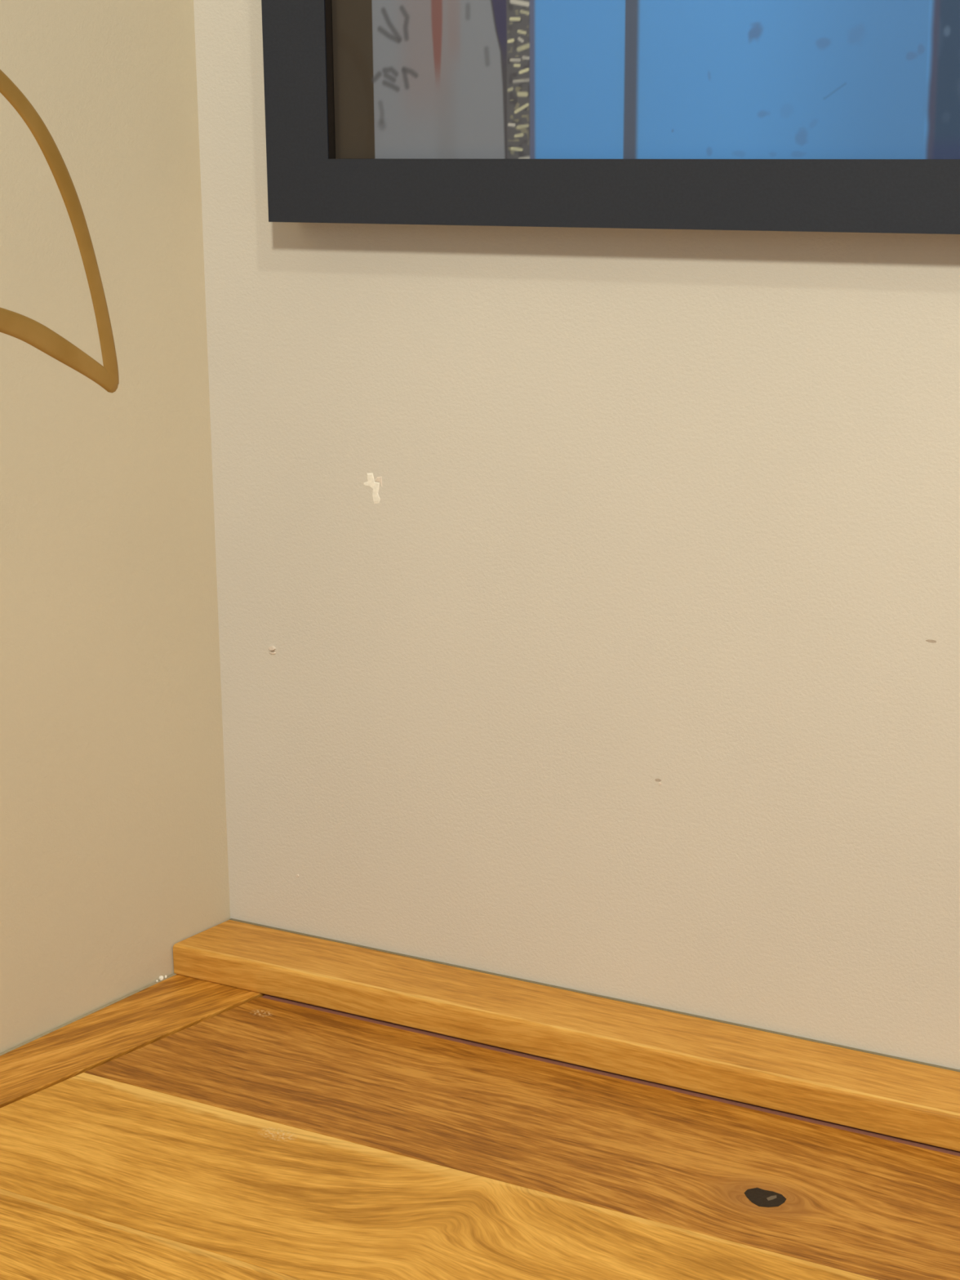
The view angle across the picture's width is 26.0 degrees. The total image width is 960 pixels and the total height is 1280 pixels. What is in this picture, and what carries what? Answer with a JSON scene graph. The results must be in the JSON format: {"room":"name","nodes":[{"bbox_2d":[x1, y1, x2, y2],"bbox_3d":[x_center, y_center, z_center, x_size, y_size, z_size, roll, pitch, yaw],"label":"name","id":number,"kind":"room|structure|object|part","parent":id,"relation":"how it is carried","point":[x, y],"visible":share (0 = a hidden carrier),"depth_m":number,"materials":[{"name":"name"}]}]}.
{"room":"living room","nodes":[
{"label":"living room","id":0,"kind":"room"},
{"bbox_2d":[0,0,230,1053],"bbox_3d":[-1.351,-0.011,-0.754,0.101,2.630,4.048,10,17,35],"label":"wall","id":1,"kind":"structure","parent":0,"point":[113,846],"depth_m":0.84,"materials":[{"name":"paint"}]},
{"bbox_2d":[0,69,119,392],"bbox_3d":[-0.194,-0.154,0.752,0.001,0.148,0.166,10,17,35],"label":"wall decoration","id":2,"kind":"object","parent":1,"relation":"attached to","point":[22,327],"visible":1,"depth_m":0.80,"materials":[{"name":"brown wood"}]},
{"bbox_2d":[193,0,959,1070],"bbox_3d":[1.267,-0.252,0.119,3.500,2.630,0.101,7,16,28],"label":"wall","id":3,"kind":"structure","parent":0,"point":[588,598],"depth_m":0.81,"materials":[{"name":"paint"}]},
{"bbox_2d":[261,0,959,234],"bbox_3d":[0.275,-0.461,0.554,0.813,0.698,0.018,7,16,28],"label":"framed picture","id":4,"kind":"object","parent":3,"relation":"attached to","point":[843,116],"visible":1,"depth_m":0.74,"materials":[{"name":"black glass"}]},
{"bbox_3d":[-0.069,-0.504,0.738,0.028,0.698,0.018,7,16,28],"label":"frame","id":5,"kind":"part","parent":4,"relation":"part of","materials":[{"name":"black wood"}]},
{"bbox_3d":[0.278,-0.134,0.636,0.813,0.024,0.018,7,16,28],"label":"frame","id":6,"kind":"part","parent":4,"relation":"part of","materials":[{"name":"black wood"}]},
{"bbox_2d":[331,0,959,159],"bbox_3d":[0.273,-0.460,0.551,0.760,0.654,0.001,7,16,28],"label":"print","id":7,"kind":"object","parent":4,"relation":"attached to","point":[435,79],"depth_m":0.74},
{"bbox_3d":[0.108,1.492,-1.193,3.930,0.100,4.200,7,16,28],"label":"floor","id":8,"kind":"structure","parent":0,"visible":0},
{"bbox_2d":[0,973,959,1279],"bbox_3d":[0.295,0.629,0.503,1.374,0.751,0.560,7,16,28],"label":"table","id":9,"kind":"object","parent":8,"relation":"on","point":[178,1126],"visible":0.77,"depth_m":0.74,"materials":[{"name":"brown wood"}]},
{"bbox_2d":[173,918,959,1151],"bbox_3d":[0.448,0.206,0.617,1.304,0.014,0.037,7,16,28],"label":"batten","id":10,"kind":"object","parent":9,"relation":"on","point":[917,1101],"visible":1,"depth_m":0.82,"materials":[{"name":"brown wood"}]}
]}

